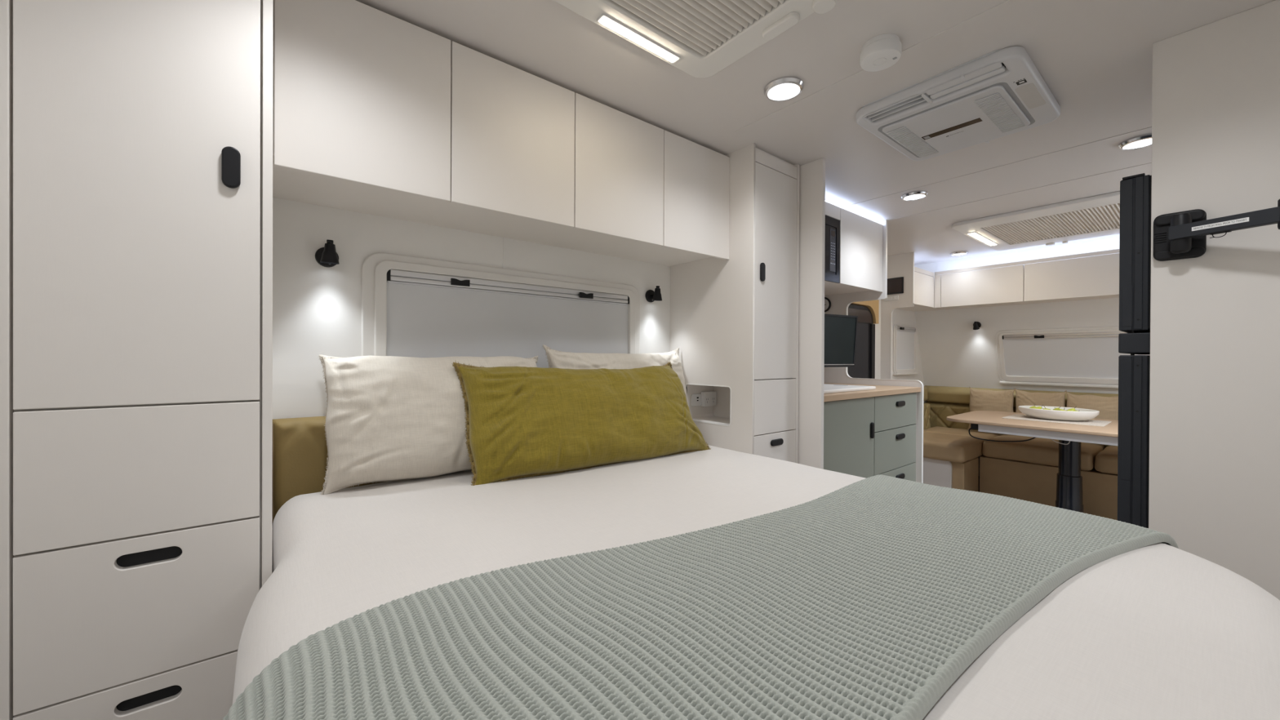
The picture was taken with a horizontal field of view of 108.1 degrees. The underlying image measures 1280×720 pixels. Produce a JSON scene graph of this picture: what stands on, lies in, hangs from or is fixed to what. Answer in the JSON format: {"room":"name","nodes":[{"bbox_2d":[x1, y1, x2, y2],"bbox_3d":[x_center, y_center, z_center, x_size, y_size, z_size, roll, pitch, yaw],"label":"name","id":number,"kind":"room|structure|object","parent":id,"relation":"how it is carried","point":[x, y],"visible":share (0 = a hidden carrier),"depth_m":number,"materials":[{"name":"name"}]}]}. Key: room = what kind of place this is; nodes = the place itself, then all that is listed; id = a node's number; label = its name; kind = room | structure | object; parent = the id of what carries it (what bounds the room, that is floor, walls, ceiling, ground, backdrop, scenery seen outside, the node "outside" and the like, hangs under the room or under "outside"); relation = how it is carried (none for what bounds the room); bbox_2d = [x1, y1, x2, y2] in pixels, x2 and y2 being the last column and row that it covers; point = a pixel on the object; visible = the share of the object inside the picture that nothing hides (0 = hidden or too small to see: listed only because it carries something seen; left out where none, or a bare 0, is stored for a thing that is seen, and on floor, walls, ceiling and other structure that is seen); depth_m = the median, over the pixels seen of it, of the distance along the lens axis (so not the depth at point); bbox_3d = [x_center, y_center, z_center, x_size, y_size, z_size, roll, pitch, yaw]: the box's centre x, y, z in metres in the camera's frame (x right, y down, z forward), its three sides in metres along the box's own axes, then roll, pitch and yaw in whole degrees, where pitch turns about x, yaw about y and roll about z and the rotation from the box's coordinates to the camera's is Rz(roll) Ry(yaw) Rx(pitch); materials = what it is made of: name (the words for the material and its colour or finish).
{"room":"vehicle interior","nodes":[
{"label":"vehicle interior","id":0,"kind":"room"},
{"bbox_2d":[272,197,670,419],"bbox_3d":[-0.462,0.115,1.798,2.260,1.994,0.030,0,0,-39],"label":"wall","id":1,"kind":"structure","parent":0,"point":[317,308],"depth_m":1.42,"materials":[{"name":"white"}]},
{"bbox_2d":[315,240,339,266],"bbox_3d":[-0.916,-0.313,1.363,0.060,0.072,0.071,0,0,-39],"label":"reading lamp","id":2,"kind":"object","parent":1,"relation":"attached to","point":[327,255],"visible":1,"depth_m":1.35,"materials":[{"name":"black plastic"}]},
{"bbox_2d":[271,416,389,526],"bbox_3d":[-0.430,0.415,1.765,1.522,0.494,0.059,0,0,-39],"label":"headboard","id":3,"kind":"object","parent":1,"relation":"attached to","point":[300,446],"visible":0.04,"depth_m":1.30,"materials":[{"name":"beige fabric"}]},
{"bbox_2d":[361,252,639,368],"bbox_3d":[-0.428,-0.046,1.784,1.110,0.591,0.032,0,0,-39],"label":"window","id":4,"kind":"structure","parent":1,"relation":"in","point":[400,318],"depth_m":1.68,"materials":[{"name":"white plastic"}]},
{"bbox_2d":[386,280,627,368],"bbox_3d":[-0.435,-0.035,1.792,0.978,0.438,0.002,0,0,-39],"label":"roller blind","id":5,"kind":"object","parent":4,"relation":"attached to","point":[424,320],"depth_m":1.71,"materials":[{"name":"white fabric"}]},
{"bbox_2d":[272,0,729,266],"bbox_3d":[-0.329,-0.656,1.642,1.525,0.451,0.371,0,0,-39],"label":"upper cabinet","id":6,"kind":"object","parent":1,"relation":"attached to","point":[375,112],"visible":0.93,"depth_m":1.31,"materials":[{"name":"white laminate"}]},
{"bbox_2d":[502,237,504,268],"bbox_3d":[-0.509,-0.398,1.735,0.006,0.118,0.005,0,0,-39],"label":"trim","id":7,"kind":"structure","parent":1,"relation":"attached to","point":[503,237],"depth_m":1.73,"materials":[{"name":"white"}]},
{"bbox_2d":[644,285,662,302],"bbox_3d":[0.070,-0.307,2.158,0.060,0.072,0.071,0,0,-39],"label":"reading lamp","id":8,"kind":"object","parent":1,"relation":"attached to","point":[651,295],"visible":1,"depth_m":2.14,"materials":[{"name":"black plastic"}]},
{"bbox_2d":[797,158,825,469],"bbox_3d":[0.569,0.117,2.306,0.022,1.994,0.727,0,0,-39],"label":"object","id":9,"kind":"structure","parent":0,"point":[811,175],"depth_m":2.06,"materials":[{"name":"white laminate"}]},
{"bbox_2d":[355,0,1275,265],"bbox_3d":[1.389,-0.890,2.014,5.410,0.030,2.400,0,0,-39],"label":"ceiling","id":10,"kind":"structure","parent":0,"point":[1095,57],"depth_m":1.47,"materials":[{"name":"white paint"}]},
{"bbox_2d":[552,0,835,78],"bbox_3d":[0.119,-0.860,0.913,0.790,0.035,0.720,0,0,-39],"label":"roof hatch","id":11,"kind":"object","parent":10,"relation":"attached to","point":[700,38],"visible":1,"depth_m":1.18,"materials":[{"name":"white plastic"}]},
{"bbox_2d":[596,13,679,62],"bbox_3d":[0.003,-0.855,1.240,0.266,0.006,0.031,0,0,-39],"label":"light","id":12,"kind":"object","parent":11,"relation":"on","point":[611,22],"depth_m":1.23,"materials":[{"name":"white plastic"}]},
{"bbox_2d":[611,0,784,56],"bbox_3d":[0.119,-0.866,0.912,0.604,0.019,0.554,0,0,-39],"label":"blind","id":13,"kind":"object","parent":11,"relation":"hanging from","point":[697,28],"depth_m":1.17,"materials":[{"name":"fabric"}]},
{"bbox_2d":[764,75,804,101],"bbox_3d":[0.463,-0.869,1.494,0.124,0.016,0.124,0,0,-39],"label":"recessed light","id":14,"kind":"object","parent":10,"relation":"in","point":[792,86],"visible":1,"depth_m":1.48,"materials":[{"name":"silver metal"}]},
{"bbox_2d":[733,0,1017,133],"bbox_3d":[0.875,-0.874,1.163,0.016,0.004,1.620,0,0,-39],"label":"trim","id":15,"kind":"structure","parent":10,"relation":"attached to","point":[1008,2],"depth_m":1.31,"materials":[{"name":"white plastic"}]},
{"bbox_2d":[860,33,902,71],"bbox_3d":[0.670,-0.852,1.293,0.103,0.046,0.103,0,0,-39],"label":"smoke detector","id":16,"kind":"object","parent":10,"relation":"attached to","point":[880,52],"visible":1,"depth_m":1.27,"materials":[{"name":"white plastic"}]},
{"bbox_2d":[901,190,928,200],"bbox_3d":[1.453,-0.868,2.458,0.124,0.016,0.124,0,0,-39],"label":"recessed light","id":17,"kind":"object","parent":10,"relation":"in","point":[919,194],"visible":1,"depth_m":2.44,"materials":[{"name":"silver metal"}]},
{"bbox_2d":[855,45,1060,160],"bbox_3d":[1.108,-0.852,1.625,0.568,0.046,0.473,0,0,-39],"label":"air conditioner","id":18,"kind":"object","parent":10,"relation":"attached to","point":[999,93],"visible":1,"depth_m":1.54,"materials":[{"name":"white plastic"}]},
{"bbox_2d":[886,126,938,157],"bbox_3d":[1.049,-0.831,1.778,0.324,0.003,0.062,0,0,-39],"label":"grille","id":19,"kind":"object","parent":18,"relation":"attached to","point":[910,139],"depth_m":1.76,"materials":[{"name":"white plastic"}]},
{"bbox_2d":[973,92,1025,133],"bbox_3d":[1.219,-0.830,1.568,0.328,0.004,0.064,0,0,-39],"label":"grille","id":20,"kind":"object","parent":18,"relation":"attached to","point":[999,110],"depth_m":1.55,"materials":[{"name":"white plastic"}]},
{"bbox_2d":[950,251,968,256],"bbox_3d":[2.604,-0.868,3.789,0.124,0.016,0.124,0,0,-39],"label":"recessed light","id":21,"kind":"object","parent":10,"relation":"in","point":[956,253],"visible":1,"depth_m":3.77,"materials":[{"name":"silver metal"}]},
{"bbox_2d":[851,126,1151,205],"bbox_3d":[1.746,-0.873,1.949,0.016,0.004,1.750,0,0,-39],"label":"trim","id":22,"kind":"structure","parent":10,"relation":"attached to","point":[1150,127],"depth_m":2.05,"materials":[{"name":"white"}]},
{"bbox_2d":[887,162,1151,221],"bbox_3d":[1.954,-0.874,2.432,0.016,0.004,2.240,0,0,-39],"label":"trim","id":23,"kind":"structure","parent":10,"relation":"attached to","point":[1149,162],"depth_m":2.37,"materials":[{"name":"white"}]},
{"bbox_2d":[951,191,1119,250],"bbox_3d":[2.815,-0.855,2.804,1.060,0.035,1.318,0,0,-39],"label":"roof hatch","id":24,"kind":"object","parent":10,"relation":"attached to","point":[1098,215],"visible":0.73,"depth_m":2.94,"materials":[{"name":"white plastic"}]},
{"bbox_2d":[967,231,997,245],"bbox_3d":[2.415,-0.850,3.268,0.516,0.008,0.046,0,0,-39],"label":"light","id":25,"kind":"object","parent":24,"relation":"on","point":[980,237],"depth_m":3.24,"materials":[{"name":"white plastic"}]},
{"bbox_2d":[982,203,1119,244],"bbox_3d":[2.804,-0.861,2.809,0.686,0.019,1.054,0,0,-39],"label":"blind","id":26,"kind":"object","parent":24,"relation":"hanging from","point":[1106,217],"depth_m":2.97,"materials":[{"name":"fabric"}]},
{"bbox_2d":[1118,133,1151,150],"bbox_3d":[1.986,-0.863,1.841,0.124,0.016,0.124,0,0,-39],"label":"recessed light","id":27,"kind":"object","parent":10,"relation":"in","point":[1134,143],"visible":0.74,"depth_m":1.83,"materials":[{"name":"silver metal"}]},
{"bbox_2d":[823,219,924,483],"bbox_3d":[1.450,0.109,3.024,0.021,1.974,0.716,0,0,-39],"label":"wall","id":28,"kind":"structure","parent":0,"point":[840,303],"depth_m":2.93,"materials":[{"name":"white laminate"}]},
{"bbox_2d":[824,297,831,311],"bbox_3d":[1.273,-0.383,3.217,0.016,0.104,0.104,0,0,-39],"label":"wall clock","id":29,"kind":"object","parent":28,"relation":"attached to","point":[827,302],"visible":0.43,"depth_m":3.20,"materials":[{"name":"black plastic"}]},
{"bbox_2d":[824,207,883,295],"bbox_3d":[1.169,-0.639,2.937,0.530,0.421,0.487,0,0,-39],"label":"upper cabinet","id":30,"kind":"object","parent":28,"relation":"attached to","point":[861,238],"visible":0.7,"depth_m":2.74,"materials":[{"name":"white laminate"}]},
{"bbox_2d":[824,215,839,283],"bbox_3d":[0.765,-0.603,2.550,0.581,0.348,0.386,0,0,-39],"label":"microwave","id":31,"kind":"object","parent":30,"relation":"attached to","point":[832,240],"visible":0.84,"depth_m":2.54,"materials":[{"name":"black plastic"}]},
{"bbox_2d":[825,200,882,224],"bbox_3d":[1.089,-0.852,2.572,1.103,0.006,0.010,0,0,-39],"label":"led strip","id":32,"kind":"object","parent":30,"relation":"on","point":[825,201],"visible":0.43,"depth_m":2.68,"materials":[{"name":"white plastic"}]},
{"bbox_2d":[853,299,926,403],"bbox_3d":[1.719,0.118,3.721,3.550,1.994,0.030,0,0,-39],"label":"wall","id":33,"kind":"structure","parent":0,"point":[899,316],"depth_m":4.22,"materials":[{"name":"white paint"}]},
{"bbox_2d":[824,201,839,284],"bbox_3d":[0.735,-0.640,2.587,0.582,0.419,0.487,0,0,-39],"label":"housing","id":34,"kind":"object","parent":33,"relation":"attached to","point":[832,211],"visible":0.19,"depth_m":2.53,"materials":[{"name":"white laminate"}]},
{"bbox_2d":[824,280,835,284],"bbox_3d":[0.728,-0.439,2.595,0.582,0.017,0.469,0,0,-39],"label":"shelf","id":35,"kind":"object","parent":34,"relation":"attached to","point":[826,282],"depth_m":2.58,"materials":[{"name":"white laminate"}]},
{"bbox_2d":[824,313,857,367],"bbox_3d":[1.028,-0.117,2.886,0.550,0.318,0.317,0,0,-26],"label":"television","id":36,"kind":"object","parent":33,"relation":"attached to","point":[840,331],"visible":0.42,"depth_m":2.82,"materials":[{"name":"black plastic"}]},
{"bbox_2d":[847,299,879,378],"bbox_3d":[1.651,0.259,3.615,0.792,1.512,0.050,0,0,-39],"label":"door","id":37,"kind":"structure","parent":33,"relation":"in","point":[868,313],"depth_m":3.73,"materials":[{"name":"black plastic"}]},
{"bbox_2d":[893,323,918,375],"bbox_3d":[2.444,-0.096,4.263,0.478,0.462,0.034,0,0,-39],"label":"window","id":38,"kind":"structure","parent":33,"relation":"in","point":[904,340],"depth_m":4.26,"materials":[{"name":"white"}]},
{"bbox_2d":[896,330,914,369],"bbox_3d":[2.436,-0.090,4.272,0.422,0.357,0.002,0,0,-39],"label":"roller blind","id":39,"kind":"object","parent":38,"relation":"attached to","point":[904,339],"depth_m":4.28,"materials":[{"name":"white fabric"}]},
{"bbox_2d":[897,266,942,311],"bbox_3d":[2.430,-0.611,4.105,0.694,0.305,0.254,0,0,-39],"label":"upper cabinet","id":40,"kind":"object","parent":33,"relation":"attached to","point":[924,281],"visible":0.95,"depth_m":3.94,"materials":[{"name":"white laminate"}]},
{"bbox_2d":[880,252,951,488],"bbox_3d":[2.234,0.120,3.776,0.021,1.994,0.532,0,0,-39],"label":"wall","id":41,"kind":"structure","parent":0,"point":[938,473],"depth_m":3.84,"materials":[{"name":"white paint"}]},
{"bbox_2d":[883,295,898,301],"bbox_3d":[2.111,-0.520,3.905,0.014,0.040,0.118,0,0,-39],"label":"switch panel","id":42,"kind":"object","parent":41,"relation":"attached to","point":[891,297],"visible":0.89,"depth_m":3.89,"materials":[{"name":"white plastic"}]},
{"bbox_2d":[887,276,903,294],"bbox_3d":[2.127,-0.619,3.886,0.013,0.134,0.147,0,0,-39],"label":"screen","id":43,"kind":"object","parent":41,"relation":"attached to","point":[895,285],"visible":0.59,"depth_m":3.87,"materials":[{"name":"black plastic"}]},
{"bbox_2d":[914,235,1119,475],"bbox_3d":[3.495,0.126,3.676,0.708,1.994,2.330,0,0,-39],"label":"wall","id":44,"kind":"structure","parent":0,"point":[953,353],"depth_m":4.03,"materials":[{"name":"white paint"}]},
{"bbox_2d":[973,321,981,329],"bbox_3d":[2.945,-0.299,4.055,0.058,0.075,0.081,0,0,36],"label":"reading lamp","id":45,"kind":"object","parent":44,"relation":"attached to","point":[976,325],"visible":1,"depth_m":4.04,"materials":[{"name":"black plastic"}]},
{"bbox_2d":[934,248,1119,309],"bbox_3d":[3.318,-0.606,3.346,0.266,0.312,2.042,0,0,-39],"label":"upper cabinet","id":46,"kind":"object","parent":44,"relation":"attached to","point":[1092,277],"visible":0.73,"depth_m":3.54,"materials":[{"name":"white laminate"}]},
{"bbox_2d":[995,325,1150,388],"bbox_3d":[3.435,-0.020,3.634,0.167,0.462,1.045,0,0,-39],"label":"window","id":47,"kind":"structure","parent":44,"relation":"in","point":[1075,357],"depth_m":3.71,"materials":[{"name":"white"}]},
{"bbox_2d":[1002,337,1150,377],"bbox_3d":[3.438,-0.021,3.636,0.110,0.318,0.945,0,0,-39],"label":"roller blind","id":48,"kind":"object","parent":47,"relation":"attached to","point":[1022,357],"depth_m":3.72,"materials":[{"name":"white fabric"}]},
{"bbox_2d":[1148,0,1279,599],"bbox_3d":[1.611,0.127,1.053,0.030,1.994,0.613,0,0,-39],"label":"wall partition","id":49,"kind":"structure","parent":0,"point":[1214,477],"depth_m":1.19,"materials":[{"name":"white laminate"}]},
{"bbox_2d":[1153,199,1279,261],"bbox_3d":[1.446,-0.331,1.154,0.075,0.126,0.249,0,0,-20],"label":"tv bracket","id":50,"kind":"object","parent":49,"relation":"attached to","point":[1180,235],"visible":1,"depth_m":1.20,"materials":[{"name":"black plastic"}]},
{"bbox_3d":[1.516,1.134,2.131,5.760,0.030,2.400,0,0,-39],"label":"floor","id":51,"kind":"structure","parent":0,"visible":0},
{"bbox_2d":[0,0,273,719],"bbox_3d":[-1.025,0.115,0.999,0.361,1.994,0.505,0,0,-39],"label":"wardrobe","id":52,"kind":"object","parent":51,"relation":"on","point":[136,135],"visible":0.99,"depth_m":0.81,"materials":[{"name":"white laminate"}]},
{"bbox_2d":[670,142,799,462],"bbox_3d":[0.432,0.117,2.175,0.332,1.994,0.505,0,0,-39],"label":"wardrobe","id":53,"kind":"object","parent":51,"relation":"on","point":[734,321],"visible":0.64,"depth_m":1.99,"materials":[{"name":"white laminate"}]},
{"bbox_2d":[690,393,701,406],"bbox_3d":[0.270,0.191,2.222,0.068,0.058,0.007,0,0,-39],"label":"outlet","id":54,"kind":"object","parent":53,"relation":"attached to","point":[695,398],"visible":1,"depth_m":2.22,"materials":[{"name":"white plastic"}]},
{"bbox_2d":[701,391,716,406],"bbox_3d":[0.336,0.189,2.264,0.088,0.071,0.024,0,0,-39],"label":"power outlet","id":55,"kind":"object","parent":53,"relation":"attached to","point":[708,398],"visible":1,"depth_m":2.25,"materials":[{"name":"white plastic"}]},
{"bbox_2d":[823,392,916,481],"bbox_3d":[1.005,0.651,2.672,1.114,0.928,0.691,0,0,-39],"label":"base cabinet","id":56,"kind":"object","parent":51,"relation":"on","point":[866,437],"visible":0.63,"depth_m":2.40,"materials":[{"name":"sage green laminate"},{"name":"black plastic"}]},
{"bbox_2d":[823,382,920,401],"bbox_3d":[1.007,0.172,2.671,1.114,0.028,0.707,0,0,-39],"label":"benchtop","id":57,"kind":"object","parent":56,"relation":"on","point":[881,390],"visible":0.26,"depth_m":2.42,"materials":[{"name":"brown wood"}]},
{"bbox_2d":[823,383,875,393],"bbox_3d":[0.923,0.150,2.450,0.655,0.017,0.348,0,0,-39],"label":"sink cover","id":58,"kind":"object","parent":57,"relation":"on","point":[828,388],"visible":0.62,"depth_m":2.41,"materials":[{"name":"white plastic"}]},
{"bbox_2d":[923,386,985,492],"bbox_3d":[2.582,0.682,3.995,0.932,0.872,0.626,0,0,-39],"label":"bench","id":59,"kind":"object","parent":51,"relation":"on","point":[963,452],"visible":0.26,"depth_m":3.61,"materials":[{"name":"beige fabric"}]},
{"bbox_2d":[923,431,985,462],"bbox_3d":[2.465,0.708,3.850,0.568,0.155,0.547,0,0,-39],"label":"seat cushion","id":60,"kind":"object","parent":59,"relation":"on","point":[952,448],"depth_m":3.62,"materials":[{"name":"beige fabric"}]},
{"bbox_2d":[923,385,1118,519],"bbox_3d":[3.341,0.691,3.536,0.749,0.865,2.286,0,0,-39],"label":"bench","id":61,"kind":"object","parent":51,"relation":"on","point":[1027,470],"visible":0.3,"depth_m":3.54,"materials":[{"name":"beige fabric"}]},
{"bbox_2d":[923,426,1002,439],"bbox_3d":[2.876,0.711,4.178,0.479,0.152,0.545,0,0,-39],"label":"seat cushion","id":62,"kind":"object","parent":61,"relation":"on","point":[954,430],"depth_m":4.13,"materials":[{"name":"beige fabric"}]},
{"bbox_2d":[967,386,1015,429],"bbox_3d":[3.043,0.434,4.033,0.079,0.390,0.342,0,0,-40],"label":"cushion","id":63,"kind":"object","parent":61,"relation":"on","point":[980,400],"visible":0.53,"depth_m":4.00,"materials":[{"name":"beige fabric"}]},
{"bbox_2d":[1013,387,1066,413],"bbox_3d":[3.247,0.433,3.781,0.088,0.390,0.336,0,0,-34],"label":"cushion","id":64,"kind":"object","parent":61,"relation":"on","point":[1022,397],"visible":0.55,"depth_m":3.76,"materials":[{"name":"beige fabric"}]},
{"bbox_2d":[982,434,1104,471],"bbox_3d":[3.180,0.705,3.664,0.656,0.151,0.646,0,0,-39],"label":"seat cushion","id":65,"kind":"object","parent":61,"relation":"on","point":[1037,452],"depth_m":3.51,"materials":[{"name":"beige fabric"}]},
{"bbox_2d":[1065,391,1118,420],"bbox_3d":[3.450,0.435,3.529,0.080,0.386,0.336,0,0,-40],"label":"cushion","id":66,"kind":"object","parent":61,"relation":"on","point":[1108,406],"visible":0.31,"depth_m":3.49,"materials":[{"name":"beige fabric"}]},
{"bbox_2d":[1094,444,1117,474],"bbox_3d":[3.704,0.711,3.014,0.658,0.148,1.017,0,0,-39],"label":"seat cushion","id":67,"kind":"object","parent":61,"relation":"on","point":[1105,459],"depth_m":3.18,"materials":[{"name":"beige fabric"}]},
{"bbox_2d":[946,410,1118,512],"bbox_3d":[2.940,0.772,3.114,0.870,0.700,1.345,0,0,-39],"label":"table","id":68,"kind":"object","parent":51,"relation":"on","point":[1069,494],"visible":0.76,"depth_m":3.08,"materials":[{"name":"brown wood"}]},
{"bbox_2d":[1002,413,1111,426],"bbox_3d":[2.915,0.420,3.258,0.370,0.004,0.525,0,0,-39],"label":"placemat","id":69,"kind":"object","parent":68,"relation":"on","point":[1016,416],"visible":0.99,"depth_m":3.17,"materials":[{"name":"white fabric"}]},
{"bbox_2d":[1017,405,1099,421],"bbox_3d":[2.948,0.380,3.281,0.342,0.075,0.428,0,0,-39],"label":"fruit bowl","id":70,"kind":"object","parent":69,"relation":"on","point":[1082,415],"visible":0.98,"depth_m":3.18,"materials":[{"name":"white ceramic"}]},
{"bbox_2d":[1066,405,1076,411],"bbox_3d":[2.982,0.357,3.222,0.053,0.080,0.056,0,0,-17],"label":"pear","id":71,"kind":"object","parent":70,"relation":"in","point":[1071,409],"visible":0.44,"depth_m":3.20,"materials":[{"name":"yellow food"}]},
{"bbox_2d":[1117,173,1151,528],"bbox_3d":[1.818,0.288,1.275,0.568,1.631,0.657,0,0,-39],"label":"fridge","id":72,"kind":"object","parent":51,"relation":"on","point":[1135,244],"visible":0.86,"depth_m":1.33,"materials":[{"name":"black"}]},
{"bbox_3d":[0.112,0.787,1.086,1.480,0.660,1.660,0,0,-39],"label":"bed","id":73,"kind":"object","parent":51,"relation":"on","visible":0},
{"bbox_2d":[231,444,1279,719],"bbox_3d":[0.110,0.592,1.059,1.570,0.477,1.724,0,0,-39],"label":"mattress","id":74,"kind":"object","parent":73,"relation":"on","point":[1158,631],"visible":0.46,"depth_m":0.77,"materials":[{"name":"fabric"}]},
{"bbox_2d":[318,354,537,494],"bbox_3d":[-0.600,0.176,1.464,0.680,0.385,0.212,0,0,-36],"label":"pillow","id":75,"kind":"object","parent":74,"relation":"on","point":[388,418],"visible":0.6,"depth_m":1.31,"materials":[{"name":"fabric"}]},
{"bbox_2d":[451,360,711,485],"bbox_3d":[-0.133,0.188,1.633,0.956,0.376,0.234,0,0,-37],"label":"cushion","id":76,"kind":"object","parent":74,"relation":"on","point":[522,422],"visible":0.96,"depth_m":1.47,"materials":[{"name":"green fabric"}]},
{"bbox_2d":[542,343,688,404],"bbox_3d":[-0.053,0.151,1.925,0.719,0.424,0.159,0,0,-40],"label":"pillow","id":77,"kind":"object","parent":74,"relation":"on","point":[556,359],"visible":0.29,"depth_m":1.86,"materials":[{"name":"fabric"}]},
{"bbox_2d":[222,474,1178,719],"bbox_3d":[0.334,0.506,0.780,1.610,0.342,0.702,0,0,-39],"label":"throw blanket","id":78,"kind":"object","parent":74,"relation":"on","point":[868,598],"visible":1,"depth_m":0.60,"materials":[{"name":"fabric"}]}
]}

